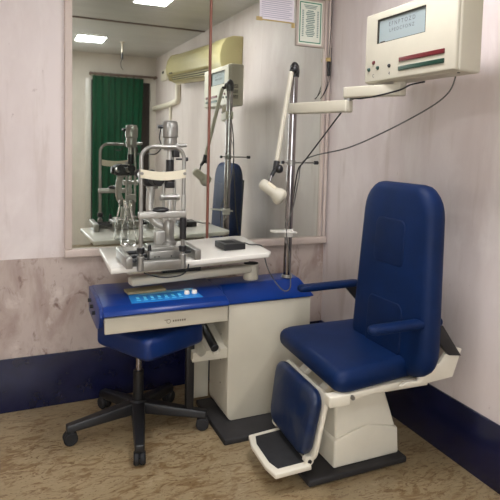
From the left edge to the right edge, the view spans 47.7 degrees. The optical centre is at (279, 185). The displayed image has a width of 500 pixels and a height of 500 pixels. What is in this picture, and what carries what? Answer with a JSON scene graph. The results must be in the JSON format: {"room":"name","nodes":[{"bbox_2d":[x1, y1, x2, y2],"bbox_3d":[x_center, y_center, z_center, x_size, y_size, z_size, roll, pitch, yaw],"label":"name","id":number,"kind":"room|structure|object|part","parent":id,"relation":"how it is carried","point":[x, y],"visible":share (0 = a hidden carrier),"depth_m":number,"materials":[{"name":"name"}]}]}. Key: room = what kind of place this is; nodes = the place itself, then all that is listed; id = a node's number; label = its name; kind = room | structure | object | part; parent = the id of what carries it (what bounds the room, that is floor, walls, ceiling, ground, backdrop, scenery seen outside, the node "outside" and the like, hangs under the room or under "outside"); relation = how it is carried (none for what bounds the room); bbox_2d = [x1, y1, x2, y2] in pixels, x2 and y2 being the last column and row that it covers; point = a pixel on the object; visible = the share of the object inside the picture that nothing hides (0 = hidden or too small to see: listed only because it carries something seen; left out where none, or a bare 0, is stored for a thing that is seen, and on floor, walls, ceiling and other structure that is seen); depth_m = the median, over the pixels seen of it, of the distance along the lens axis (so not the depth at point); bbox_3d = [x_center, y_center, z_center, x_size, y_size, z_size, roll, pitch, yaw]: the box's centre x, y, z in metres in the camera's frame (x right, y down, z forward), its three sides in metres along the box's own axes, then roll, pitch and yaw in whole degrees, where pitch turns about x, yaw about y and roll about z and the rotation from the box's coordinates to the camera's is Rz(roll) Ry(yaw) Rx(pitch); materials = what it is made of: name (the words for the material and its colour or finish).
{"room":"examination room","nodes":[
{"label":"examination room","id":0,"kind":"room"},
{"bbox_2d":[0,0,328,315],"bbox_3d":[-1.287,-0.126,3.128,3.500,2.730,0.100,0,5,-25],"label":"wall","id":1,"kind":"structure","parent":0,"point":[31,31],"depth_m":3.04,"materials":[{"name":"white paint"}]},
{"bbox_2d":[0,320,319,413],"bbox_3d":[-1.256,1.089,3.184,3.388,0.300,0.012,0,5,-25],"label":"baseboard","id":2,"kind":"structure","parent":1,"relation":"attached to","point":[30,382],"depth_m":3.22,"materials":[{"name":"blue paint"}]},
{"bbox_2d":[0,243,323,359],"bbox_3d":[-1.243,0.668,3.157,3.394,0.545,0.006,0,5,-25],"label":"wainscoting","id":3,"kind":"structure","parent":1,"relation":"attached to","point":[44,304],"depth_m":3.16,"materials":[{"name":"beige stone"}]},
{"bbox_2d":[64,0,328,257],"bbox_3d":[-0.423,-0.433,3.431,1.665,1.655,0.045,0,5,-25],"label":"wall mirror","id":4,"kind":"object","parent":1,"relation":"attached to","point":[216,70],"visible":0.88,"depth_m":3.38,"materials":[{"name":"clear glass"}]},
{"bbox_3d":[-1.161,-0.430,3.091,0.040,1.572,0.028,0,5,-25],"label":"rail","id":5,"kind":"part","parent":4,"relation":"part of","materials":[{"name":"pink paint"}]},
{"bbox_3d":[-0.790,-0.431,3.276,0.788,1.575,0.009,0,5,-25],"label":"mirror pane","id":6,"kind":"part","parent":4,"relation":"part of","materials":[{"name":"clear glass"}]},
{"bbox_3d":[-0.445,0.371,3.489,1.665,0.043,0.045,0,5,-25],"label":"rail","id":7,"kind":"part","parent":4,"relation":"part of","materials":[{"name":"pink paint"}]},
{"bbox_3d":[-0.081,-0.436,3.612,0.782,1.575,0.009,0,5,-25],"label":"mirror pane","id":8,"kind":"part","parent":4,"relation":"part of","materials":[{"name":"clear glass"}]},
{"bbox_2d":[256,0,294,27],"bbox_3d":[-0.023,-1.124,3.574,0.268,0.215,0.003,0,5,-25],"label":"notice sheet","id":9,"kind":"object","parent":4,"relation":"attached to","point":[282,11],"visible":1,"depth_m":3.58,"materials":[{"name":"white paper"}]},
{"bbox_2d":[296,0,324,47],"bbox_3d":[0.199,-1.062,3.676,0.202,0.305,0.014,0,5,-25],"label":"framed certificate","id":10,"kind":"object","parent":4,"relation":"attached to","point":[310,15],"visible":1,"depth_m":3.68,"materials":[{"name":"white paper"}]},
{"bbox_3d":[0.285,-0.440,3.776,0.020,1.572,0.028,0,5,-25],"label":"rail","id":11,"kind":"part","parent":4,"relation":"part of","materials":[{"name":"pink paint"}]},
{"bbox_2d":[321,0,332,236],"bbox_3d":[0.319,-0.560,3.768,0.024,1.870,0.023,0,5,-25],"label":"trim","id":12,"kind":"structure","parent":1,"relation":"attached to","point":[330,1],"depth_m":3.78,"materials":[{"name":"pink paint"}]},
{"bbox_2d":[0,380,499,499],"bbox_3d":[-0.164,1.465,0.898,3.600,0.060,5.320,0,5,-25],"label":"floor","id":13,"kind":"structure","parent":0,"point":[184,462],"depth_m":2.60,"materials":[{"name":"carpet"}]},
{"bbox_2d":[62,323,208,465],"bbox_3d":[-0.727,0.978,2.956,0.695,0.585,0.673,3,4,23],"label":"stool","id":14,"kind":"object","parent":13,"relation":"on","point":[146,345],"visible":0.93,"depth_m":2.83,"materials":[{"name":"black plastic"}]},
{"bbox_3d":[-0.902,1.161,2.845,0.335,0.092,0.071,-1,5,-29],"label":"leg","id":15,"kind":"part","parent":14,"relation":"part of","materials":[{"name":"black plastic"}]},
{"bbox_3d":[-0.877,1.146,3.063,0.335,0.092,0.071,5,6,42],"label":"leg","id":16,"kind":"part","parent":14,"relation":"part of","materials":[{"name":"black plastic"}]},
{"bbox_3d":[-0.689,1.173,2.756,0.071,0.092,0.335,0,4,-15],"label":"leg","id":17,"kind":"part","parent":14,"relation":"part of","materials":[{"name":"black plastic"}]},
{"bbox_3d":[-0.661,0.754,2.883,0.400,0.126,0.380,5,5,36],"label":"seat","id":18,"kind":"part","parent":14,"relation":"part of","materials":[{"name":"leather"}]},
{"bbox_3d":[-0.685,1.147,3.116,0.071,0.092,0.335,3,4,17],"label":"leg","id":19,"kind":"part","parent":14,"relation":"part of","materials":[{"name":"black plastic"}]},
{"bbox_3d":[-0.552,1.163,2.948,0.335,0.092,0.071,1,4,-3],"label":"leg","id":20,"kind":"part","parent":14,"relation":"part of","materials":[{"name":"black plastic"}]},
{"bbox_2d":[88,273,313,445],"bbox_3d":[-0.365,0.890,3.030,1.252,0.769,0.550,0,5,-25],"label":"desk","id":21,"kind":"object","parent":13,"relation":"on","point":[246,319],"visible":0.91,"depth_m":2.99,"materials":[{"name":"blue plastic"}]},
{"bbox_2d":[124,285,165,294],"bbox_3d":[-0.670,0.517,2.798,0.190,0.012,0.080,-1,5,-30],"label":"notebook","id":22,"kind":"object","parent":21,"relation":"on","point":[139,290],"visible":1,"depth_m":2.78,"materials":[{"name":"brown paper"}]},
{"bbox_3d":[-0.563,0.536,2.761,0.345,0.014,0.136,0,5,-25],"label":"control panel","id":23,"kind":"part","parent":21,"relation":"part of","materials":[{"name":"blue plastic"}]},
{"bbox_3d":[-0.603,0.621,2.834,0.589,0.076,0.368,0,5,-25],"label":"drawer","id":24,"kind":"part","parent":21,"relation":"part of","materials":[{"name":"plastic"}]},
{"bbox_2d":[99,236,270,286],"bbox_3d":[-0.515,0.419,3.060,0.869,0.179,0.565,0,5,-25],"label":"table","id":25,"kind":"object","parent":21,"relation":"on","point":[211,255],"visible":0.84,"depth_m":2.92,"materials":[{"name":"white plastic"}]},
{"bbox_2d":[120,203,135,246],"bbox_3d":[-0.855,0.216,3.179,0.086,0.241,0.086,0,5,-25],"label":"clear bottle","id":26,"kind":"object","parent":25,"relation":"on","point":[128,234],"visible":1,"depth_m":3.15,"materials":[{"name":"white glass"}]},
{"bbox_2d":[116,121,200,277],"bbox_3d":[-0.621,0.047,2.844,0.375,0.754,0.431,0,5,-25],"label":"lamp","id":27,"kind":"object","parent":25,"relation":"on","point":[163,253],"visible":1,"depth_m":2.73,"materials":[{"name":"silver metal"}]},
{"bbox_3d":[-0.753,0.350,2.728,0.031,0.052,0.270,0,5,-25],"label":"rail","id":28,"kind":"part","parent":27,"relation":"part of","materials":[{"name":"silver metal"}]},
{"bbox_2d":[137,256,143,271],"bbox_3d":[-0.655,0.365,2.648,0.034,0.070,0.034,0,5,-25],"label":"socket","id":29,"kind":"object","parent":27,"relation":"attached to","point":[140,259],"depth_m":2.63,"materials":[{"name":"silver metal"}]},
{"bbox_3d":[-0.629,0.104,2.855,0.103,0.236,0.068,3,4,18],"label":"microscope arm","id":30,"kind":"part","parent":27,"relation":"part of","materials":[{"name":"silver metal"}]},
{"bbox_3d":[-0.556,0.090,2.671,0.221,0.566,0.019,0,5,-25],"label":"headrest frame","id":31,"kind":"part","parent":27,"relation":"part of","materials":[{"name":"silver metal"}]},
{"bbox_3d":[-0.588,0.049,2.841,0.016,0.260,0.016,0,5,-25],"label":"support rod","id":32,"kind":"part","parent":27,"relation":"part of","materials":[{"name":"silver metal"}]},
{"bbox_3d":[-0.554,0.121,2.833,0.028,0.102,0.034,0,5,-25],"label":"lever","id":33,"kind":"part","parent":27,"relation":"part of","materials":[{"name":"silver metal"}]},
{"bbox_3d":[-0.537,0.049,2.865,0.016,0.260,0.016,0,5,-25],"label":"support rod","id":34,"kind":"part","parent":27,"relation":"part of","materials":[{"name":"silver metal"}]},
{"bbox_3d":[-0.499,-0.201,2.834,0.060,0.022,0.022,0,4,-15],"label":"focus knob","id":35,"kind":"part","parent":27,"relation":"part of","materials":[{"name":"silver metal"}]},
{"bbox_2d":[179,253,185,268],"bbox_3d":[-0.473,0.364,2.734,0.034,0.070,0.034,0,5,-25],"label":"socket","id":36,"kind":"object","parent":27,"relation":"attached to","point":[182,256],"depth_m":2.72,"materials":[{"name":"silver metal"}]},
{"bbox_3d":[-0.462,0.333,2.914,0.032,0.050,0.260,0,5,-25],"label":"rail","id":37,"kind":"part","parent":27,"relation":"part of","materials":[{"name":"silver metal"}]},
{"bbox_3d":[-0.525,0.390,3.011,0.630,0.047,0.360,0,5,-25],"label":"under frame","id":38,"kind":"part","parent":25,"relation":"part of","materials":[{"name":"laminate"}]},
{"bbox_3d":[-0.442,0.457,2.912,0.682,0.040,0.068,-1,5,-34],"label":"swing arm","id":39,"kind":"part","parent":25,"relation":"part of","materials":[{"name":"laminate"}]},
{"bbox_2d":[215,239,245,250],"bbox_3d":[-0.274,0.322,3.091,0.124,0.036,0.144,-1,5,-28],"label":"power adapter","id":40,"kind":"object","parent":25,"relation":"on","point":[231,244],"visible":1,"depth_m":3.04,"materials":[{"name":"black plastic"}]},
{"bbox_3d":[-0.161,0.471,3.108,0.084,0.088,0.084,0,5,-25],"label":"pivot post","id":41,"kind":"part","parent":25,"relation":"part of","materials":[{"name":"laminate"}]},
{"bbox_3d":[-0.464,0.914,3.276,0.100,0.640,0.025,0,5,-25],"label":"panel","id":42,"kind":"part","parent":21,"relation":"part of","materials":[{"name":"laminate"}]},
{"bbox_2d":[202,323,218,351],"bbox_3d":[-0.395,0.811,3.069,0.044,0.108,0.269,0,5,-25],"label":"hand scope","id":43,"kind":"object","parent":21,"relation":"on","point":[212,343],"visible":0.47,"depth_m":3.01,"materials":[{"name":"black plastic"}]},
{"bbox_2d":[269,62,318,278],"bbox_3d":[0.083,-0.083,3.142,0.301,1.202,0.081,0,5,-25],"label":"pole","id":44,"kind":"object","parent":21,"relation":"on","point":[290,162],"visible":0.88,"depth_m":3.12,"materials":[{"name":"silver metal"}]},
{"bbox_2d":[259,69,294,204],"bbox_3d":[0.020,-0.270,2.995,0.264,0.736,0.124,-2,6,-43],"label":"lamp","id":45,"kind":"object","parent":44,"relation":"attached to","point":[277,195],"visible":0.98,"depth_m":2.97,"materials":[{"name":"beige plastic"}]},
{"bbox_3d":[0.022,-0.367,3.014,0.027,0.497,0.139,5,5,35],"label":"arm","id":46,"kind":"part","parent":45,"relation":"part of","materials":[{"name":"beige plastic"}]},
{"bbox_2d":[287,82,405,113],"bbox_3d":[0.308,-0.441,2.855,0.086,0.140,0.739,-3,6,-44],"label":"support arm","id":47,"kind":"object","parent":44,"relation":"attached to","point":[346,105],"visible":0.84,"depth_m":2.79,"materials":[{"name":"beige plastic"}]},
{"bbox_3d":[0.203,-0.411,2.963,0.056,0.060,0.440,-2,5,-40],"label":"arm","id":48,"kind":"part","parent":47,"relation":"part of","materials":[{"name":"beige plastic"}]},
{"bbox_2d":[294,81,424,194],"bbox_3d":[0.312,0.196,2.936,0.076,1.404,0.975,-2,5,-37],"label":"cable","id":49,"kind":"object","parent":47,"relation":"hanging from","point":[421,81],"visible":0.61,"depth_m":2.93,"materials":[{"name":"black plastic"}]},
{"bbox_3d":[0.450,-0.454,2.705,0.328,0.055,0.056,5,6,43],"label":"arm","id":50,"kind":"part","parent":47,"relation":"part of","materials":[{"name":"beige plastic"}]},
{"bbox_2d":[365,0,483,84],"bbox_3d":[0.606,-0.637,2.491,0.138,0.337,0.644,0,5,-25],"label":"monitor","id":51,"kind":"object","parent":47,"relation":"attached to","point":[417,40],"visible":1,"depth_m":2.36,"materials":[{"name":"beige plastic"}]},
{"bbox_2d":[243,76,455,291],"bbox_3d":[0.326,0.027,2.860,1.163,1.130,0.243,4,5,35],"label":"cable","id":52,"kind":"object","parent":44,"relation":"hanging from","point":[443,97],"visible":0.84,"depth_m":3.05,"materials":[{"name":"grey plastic"}]},
{"bbox_2d":[249,181,460,486],"bbox_3d":[0.308,0.645,2.705,0.882,1.340,0.817,0,5,-25],"label":"chair","id":53,"kind":"object","parent":13,"relation":"on","point":[331,413],"visible":1,"depth_m":2.57,"materials":[{"name":"blue leather"}]},
{"bbox_3d":[0.098,1.050,2.669,0.064,0.317,0.472,0,4,-22],"label":"legrest frame","id":54,"kind":"part","parent":53,"relation":"part of","materials":[{"name":"blue leather"}]},
{"bbox_3d":[0.268,0.546,3.088,0.370,0.045,0.062,0,4,-22],"label":"armrest","id":55,"kind":"part","parent":53,"relation":"part of","materials":[{"name":"blue leather"}]},
{"bbox_3d":[0.365,0.796,2.771,0.587,0.125,0.669,0,5,-25],"label":"seat","id":56,"kind":"part","parent":53,"relation":"part of","materials":[{"name":"blue leather"}]},
{"bbox_3d":[0.268,1.292,2.786,0.530,0.036,0.462,0,5,-25],"label":"plate","id":57,"kind":"part","parent":53,"relation":"part of","materials":[{"name":"black metal"}]},
{"bbox_3d":[0.556,0.414,2.663,0.154,0.860,0.565,0,5,-25],"label":"backrest","id":58,"kind":"part","parent":53,"relation":"part of","materials":[{"name":"blue leather"}]},
{"bbox_3d":[0.387,0.887,2.775,0.440,0.041,0.520,0,4,-22],"label":"seat frame","id":59,"kind":"part","parent":53,"relation":"part of","materials":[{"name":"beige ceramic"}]},
{"bbox_3d":[0.541,0.602,2.424,0.370,0.045,0.062,0,4,-22],"label":"armrest","id":60,"kind":"part","parent":53,"relation":"part of","materials":[{"name":"blue leather"}]},
{"bbox_3d":[0.672,0.799,2.510,0.321,0.157,0.020,0,4,-22],"label":"hinge plate","id":61,"kind":"part","parent":53,"relation":"part of","materials":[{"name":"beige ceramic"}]},
{"bbox_2d":[321,0,499,424],"bbox_3d":[1.455,0.063,1.547,0.100,2.730,5.320,0,5,-25],"label":"wall","id":62,"kind":"structure","parent":0,"point":[452,147],"depth_m":2.78,"materials":[{"name":"white paint"}]},
{"bbox_2d":[320,320,499,494],"bbox_3d":[1.365,1.274,1.624,0.012,0.300,5.090,0,5,-25],"label":"baseboard","id":63,"kind":"structure","parent":62,"relation":"attached to","point":[461,433],"depth_m":2.73,"materials":[{"name":"blue paint"}]},
{"bbox_3d":[-0.088,-1.327,0.697,3.600,0.080,5.320,0,5,-25],"label":"ceiling","id":64,"kind":"structure","parent":0,"visible":0},
{"bbox_2d":[320,3,331,98],"bbox_3d":[0.310,-1.032,3.704,0.075,0.916,0.026,0,5,-25],"label":"cable","id":65,"kind":"object","parent":64,"relation":"hanging from","point":[328,60],"visible":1,"depth_m":3.72,"materials":[{"name":"black plastic"}]}
]}

